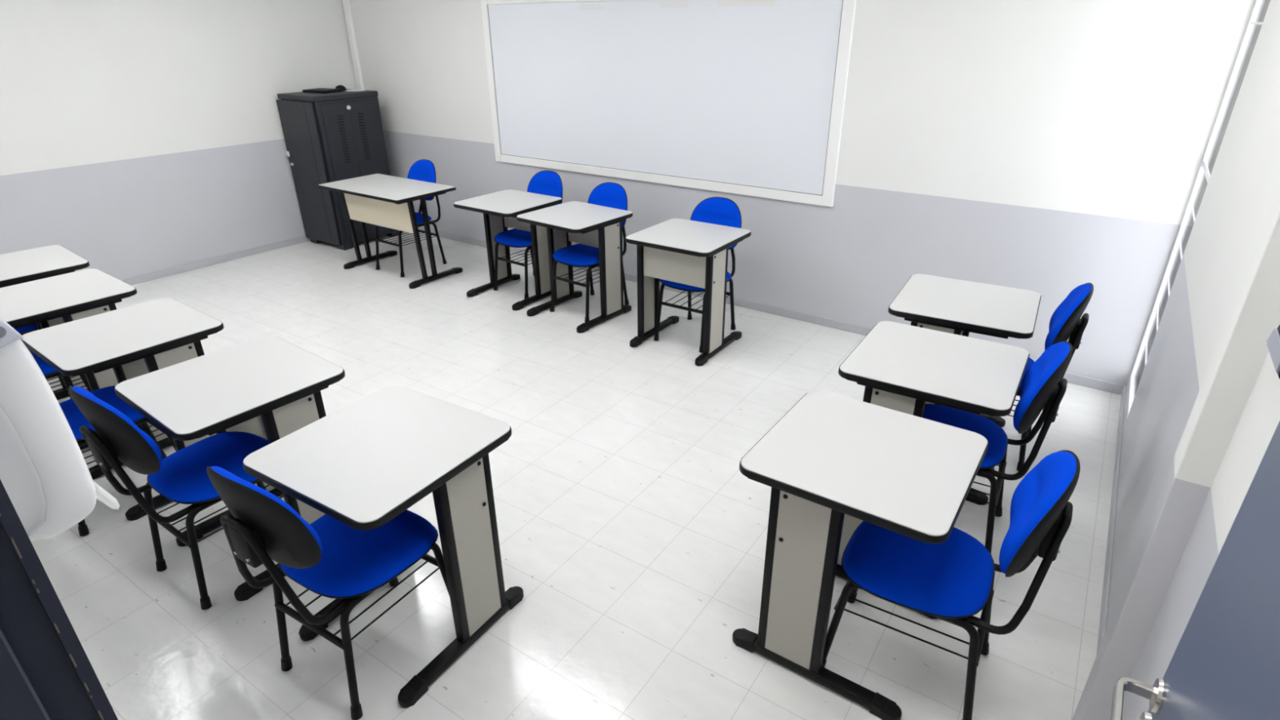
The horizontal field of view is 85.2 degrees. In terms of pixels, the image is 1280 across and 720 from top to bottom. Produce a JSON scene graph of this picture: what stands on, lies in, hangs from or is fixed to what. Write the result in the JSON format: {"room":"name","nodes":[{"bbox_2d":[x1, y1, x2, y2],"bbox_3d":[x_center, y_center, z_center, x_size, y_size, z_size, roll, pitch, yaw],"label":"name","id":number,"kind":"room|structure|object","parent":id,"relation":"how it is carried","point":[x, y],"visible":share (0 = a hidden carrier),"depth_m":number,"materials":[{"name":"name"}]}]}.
{"room":"classroom","nodes":[
{"label":"classroom","id":0,"kind":"room"},
{"bbox_2d":[0,0,357,279],"bbox_3d":[-4.442,-1.946,5.384,0.480,2.800,4.935,16,30,30],"label":"wall","id":1,"kind":"structure","parent":0,"point":[138,137],"depth_m":5.75,"materials":[{"name":"paint"}]},
{"bbox_2d":[120,235,311,285],"bbox_3d":[-4.211,-0.716,5.981,0.012,0.062,4.612,17,31,32],"label":"baseboard","id":2,"kind":"structure","parent":1,"relation":"attached to","point":[178,269],"depth_m":6.36,"materials":[{"name":"grey"}]},
{"bbox_2d":[29,230,1120,719],"bbox_3d":[-1.732,0.604,3.385,8.400,0.100,7.500,16,30,30],"label":"floor","id":3,"kind":"structure","parent":0,"point":[632,531],"depth_m":2.88,"materials":[{"name":"tile"}]},
{"bbox_2d":[13,324,38,335],"bbox_3d":[-3.692,-0.186,3.906,0.448,0.899,0.580,19,32,34],"label":"chair","id":4,"kind":"object","parent":3,"relation":"on","point":[22,331],"visible":0.09,"depth_m":3.90,"materials":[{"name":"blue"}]},
{"bbox_2d":[0,244,89,399],"bbox_3d":[-3.570,-0.200,4.105,0.610,0.750,0.610,19,32,34],"label":"student desk","id":5,"kind":"object","parent":3,"relation":"on","point":[20,267],"visible":0.3,"depth_m":3.96,"materials":[{"name":"white laminate"}]},
{"bbox_2d":[27,348,91,399],"bbox_3d":[-3.102,0.010,3.490,0.448,0.899,0.580,18,31,33],"label":"chair","id":6,"kind":"object","parent":3,"relation":"on","point":[49,372],"visible":0.08,"depth_m":3.52,"materials":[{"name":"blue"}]},
{"bbox_2d":[0,268,137,449],"bbox_3d":[-2.992,0.003,3.674,0.610,0.750,0.610,18,31,33],"label":"student desk","id":7,"kind":"object","parent":3,"relation":"on","point":[48,302],"visible":0.39,"depth_m":3.51,"materials":[{"name":"white laminate"}]},
{"bbox_2d":[58,385,176,536],"bbox_3d":[-2.418,0.232,3.017,0.448,0.899,0.580,17,31,32],"label":"chair","id":8,"kind":"object","parent":3,"relation":"on","point":[73,415],"visible":0.13,"depth_m":3.04,"materials":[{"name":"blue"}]},
{"bbox_2d":[20,297,223,520],"bbox_3d":[-2.290,0.203,3.248,0.610,0.750,0.610,18,31,33],"label":"student desk","id":9,"kind":"object","parent":3,"relation":"on","point":[141,339],"visible":0.5,"depth_m":3.06,"materials":[{"name":"white laminate"}]},
{"bbox_2d":[68,386,283,609],"bbox_3d":[-1.664,0.409,2.636,0.448,0.899,0.580,16,30,31],"label":"chair","id":10,"kind":"object","parent":3,"relation":"on","point":[181,477],"visible":0.87,"depth_m":2.50,"materials":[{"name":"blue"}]},
{"bbox_2d":[114,335,345,601],"bbox_3d":[-1.554,0.406,2.814,0.610,0.750,0.610,18,31,33],"label":"student desk","id":11,"kind":"object","parent":3,"relation":"on","point":[269,388],"visible":0.66,"depth_m":2.62,"materials":[{"name":"white laminate"}]},
{"bbox_2d":[206,466,449,719],"bbox_3d":[-0.947,0.605,2.217,0.448,0.899,0.580,14,29,28],"label":"chair","id":12,"kind":"object","parent":3,"relation":"on","point":[331,558],"visible":0.9,"depth_m":2.10,"materials":[{"name":"blue plastic"}]},
{"bbox_2d":[275,88,399,250],"bbox_3d":[-2.931,-1.875,6.817,0.615,1.401,0.702,16,30,30],"label":"cabinet","id":13,"kind":"object","parent":3,"relation":"on","point":[335,136],"visible":0.94,"depth_m":6.55,"materials":[{"name":"grey metal"}]},
{"bbox_2d":[302,88,342,93],"bbox_3d":[-2.981,-2.529,6.532,0.300,0.024,0.220,11,28,23],"label":"laptop","id":14,"kind":"object","parent":13,"relation":"on","point":[315,90],"visible":1,"depth_m":6.47,"materials":[{"name":"black plastic"}]},
{"bbox_2d":[334,84,346,90],"bbox_3d":[-2.865,-2.602,6.651,0.090,0.050,0.130,2,26,5],"label":"computer mouse","id":15,"kind":"object","parent":13,"relation":"on","point":[340,86],"visible":0.63,"depth_m":6.62,"materials":[{"name":"black plastic"}]},
{"bbox_2d":[345,89,364,91],"bbox_3d":[-2.715,-2.571,6.635,0.150,0.006,0.100,7,27,15],"label":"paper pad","id":16,"kind":"object","parent":13,"relation":"on","point":[347,90],"visible":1,"depth_m":6.62,"materials":[{"name":"white paper"}]},
{"bbox_2d":[242,385,524,707],"bbox_3d":[-0.825,0.603,2.393,0.610,0.750,0.610,15,30,28],"label":"student desk","id":17,"kind":"object","parent":3,"relation":"on","point":[363,464],"visible":0.81,"depth_m":2.24,"materials":[{"name":"white laminate"}]},
{"bbox_2d":[318,173,462,288],"bbox_3d":[-2.127,-1.129,6.014,1.060,0.750,0.611,17,31,31],"label":"desk","id":18,"kind":"object","parent":3,"relation":"on","point":[386,201],"visible":1,"depth_m":5.82,"materials":[{"name":"white laminate"}]},
{"bbox_2d":[374,159,447,277],"bbox_3d":[-2.036,-1.263,6.118,0.448,0.899,0.580,18,31,33],"label":"chair","id":19,"kind":"object","parent":3,"relation":"on","point":[423,170],"visible":0.48,"depth_m":6.12,"materials":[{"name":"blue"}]},
{"bbox_2d":[453,189,562,310],"bbox_3d":[-1.004,-0.880,5.479,0.610,0.750,0.610,17,31,32],"label":"student desk","id":20,"kind":"object","parent":3,"relation":"on","point":[500,210],"visible":0.79,"depth_m":5.43,"materials":[{"name":"white laminate"}]},
{"bbox_2d":[493,170,562,298],"bbox_3d":[-0.882,-1.028,5.612,0.448,0.899,0.580,18,31,33],"label":"chair","id":21,"kind":"object","parent":3,"relation":"on","point":[549,183],"visible":0.63,"depth_m":5.55,"materials":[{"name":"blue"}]},
{"bbox_2d":[516,200,632,333],"bbox_3d":[-0.457,-0.694,5.083,0.610,0.750,0.610,19,32,34],"label":"student desk","id":22,"kind":"object","parent":3,"relation":"on","point":[600,227],"visible":0.96,"depth_m":5.00,"materials":[{"name":"white laminate"}]},
{"bbox_2d":[550,182,629,322],"bbox_3d":[-0.360,-0.820,5.170,0.448,0.899,0.580,19,32,34],"label":"chair","id":23,"kind":"object","parent":3,"relation":"on","point":[609,194],"visible":0.62,"depth_m":5.12,"materials":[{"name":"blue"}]},
{"bbox_2d":[625,217,751,366],"bbox_3d":[0.315,-0.465,4.595,0.610,0.750,0.610,16,30,31],"label":"student desk","id":24,"kind":"object","parent":3,"relation":"on","point":[693,253],"visible":0.98,"depth_m":4.42,"materials":[{"name":"white laminate"}]},
{"bbox_2d":[653,196,741,352],"bbox_3d":[0.407,-0.597,4.695,0.448,0.899,0.580,16,30,30],"label":"chair","id":25,"kind":"object","parent":3,"relation":"on","point":[719,211],"visible":0.39,"depth_m":4.68,"materials":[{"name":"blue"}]},
{"bbox_2d":[732,390,988,719],"bbox_3d":[0.711,0.620,2.332,0.610,0.750,0.610,16,30,31],"label":"student desk","id":26,"kind":"object","parent":3,"relation":"on","point":[833,464],"visible":0.92,"depth_m":2.15,"materials":[{"name":"white laminate"}]},
{"bbox_2d":[838,320,1030,505],"bbox_3d":[1.175,0.336,2.916,0.610,0.750,0.610,15,30,30],"label":"student desk","id":27,"kind":"object","parent":3,"relation":"on","point":[904,368],"visible":0.55,"depth_m":2.67,"materials":[{"name":"white laminate"}]},
{"bbox_2d":[822,449,1079,719],"bbox_3d":[0.925,0.623,2.150,0.580,0.899,0.448,15,30,28],"label":"chair","id":28,"kind":"object","parent":3,"relation":"on","point":[952,580],"visible":0.95,"depth_m":2.04,"materials":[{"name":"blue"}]},
{"bbox_2d":[888,273,1041,470],"bbox_3d":[1.570,0.051,3.502,0.610,0.750,0.610,14,29,28],"label":"student desk","id":29,"kind":"object","parent":3,"relation":"on","point":[940,304],"visible":0.59,"depth_m":3.27,"materials":[{"name":"white laminate"}]},
{"bbox_2d":[922,341,1072,555],"bbox_3d":[1.316,0.302,2.812,0.580,0.899,0.448,14,29,28],"label":"chair","id":30,"kind":"object","parent":3,"relation":"on","point":[1042,387],"visible":0.73,"depth_m":2.65,"materials":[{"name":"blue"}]},
{"bbox_2d":[1008,282,1093,471],"bbox_3d":[1.769,0.020,3.390,0.580,0.899,0.448,15,30,28],"label":"chair","id":31,"kind":"object","parent":3,"relation":"on","point":[1065,323],"visible":0.43,"depth_m":3.10,"materials":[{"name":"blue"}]},
{"bbox_2d":[349,0,1255,385],"bbox_3d":[0.019,-1.974,5.372,7.500,2.800,0.508,16,30,30],"label":"wall","id":32,"kind":"structure","parent":0,"point":[1050,148],"depth_m":4.07,"materials":[{"name":"paint"}]},
{"bbox_2d":[342,0,364,89],"bbox_3d":[-2.830,-2.792,7.037,0.070,2.730,0.040,16,30,30],"label":"trim","id":33,"kind":"structure","parent":32,"relation":"attached to","point":[346,5],"depth_m":6.86,"materials":[{"name":"white paint"}]},
{"bbox_2d":[480,0,856,207],"bbox_3d":[-0.013,-2.005,5.180,3.171,1.318,0.024,17,31,32],"label":"whiteboard","id":34,"kind":"object","parent":32,"relation":"attached to","point":[743,97],"visible":1,"depth_m":5.00,"materials":[{"name":"plastic"}]},
{"bbox_2d":[417,226,1126,394],"bbox_3d":[-0.029,-0.683,5.846,6.954,0.062,0.012,17,31,32],"label":"baseboard","id":35,"kind":"structure","parent":32,"relation":"attached to","point":[1072,378],"depth_m":5.08,"materials":[{"name":"grey"}]},
{"bbox_2d":[1071,183,1279,719],"bbox_3d":[1.293,-0.098,1.453,0.077,2.800,0.106,16,30,30],"label":"wall","id":36,"kind":"structure","parent":0,"point":[1241,352],"depth_m":1.58,"materials":[{"name":"paint"}]},
{"bbox_2d":[1106,0,1279,719],"bbox_3d":[1.636,-0.238,1.738,0.160,2.800,4.450,16,30,30],"label":"wall","id":37,"kind":"structure","parent":0,"point":[1244,181],"depth_m":2.23,"materials":[{"name":"paint"}]},
{"bbox_2d":[1096,386,1126,655],"bbox_3d":[2.074,0.648,3.048,0.012,0.062,2.590,16,30,30],"label":"baseboard","id":38,"kind":"structure","parent":37,"relation":"attached to","point":[1105,594],"depth_m":2.88,"materials":[{"name":"grey"}]},
{"bbox_2d":[1128,0,1270,413],"bbox_3d":[2.640,-0.922,3.200,0.031,2.490,0.590,16,30,30],"label":"window","id":39,"kind":"structure","parent":37,"relation":"in","point":[1260,8],"depth_m":3.37,"materials":[{"name":"white metal"}]},
{"bbox_2d":[1266,324,1279,378],"bbox_3d":[1.160,-0.040,1.238,0.034,0.098,0.168,16,30,30],"label":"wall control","id":40,"kind":"object","parent":37,"relation":"attached to","point":[1273,340],"visible":1,"depth_m":1.25,"materials":[{"name":"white plastic"}]},
{"bbox_3d":[-2.598,-0.239,1.806,7.270,2.800,0.150,16,30,30],"label":"wall","id":41,"kind":"structure","parent":0,"visible":0},
{"bbox_2d":[0,479,118,719],"bbox_3d":[-0.120,0.754,0.453,0.960,2.150,0.164,16,30,30],"label":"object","id":42,"kind":"structure","parent":41,"relation":"attached to","point":[46,673],"depth_m":0.49,"materials":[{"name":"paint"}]},
{"bbox_2d":[0,317,119,538],"bbox_3d":[-0.637,0.045,0.675,0.124,0.311,0.130,16,30,30],"label":"soap dispenser","id":43,"kind":"object","parent":41,"relation":"attached to","point":[45,474],"visible":0.93,"depth_m":0.67,"materials":[{"name":"white plastic"}]},
{"bbox_2d":[1110,420,1279,719],"bbox_3d":[0.528,0.649,0.710,0.100,2.092,0.975,16,30,30],"label":"door","id":44,"kind":"structure","parent":41,"relation":"in","point":[1224,664],"depth_m":0.85,"materials":[{"name":"blue paint"}]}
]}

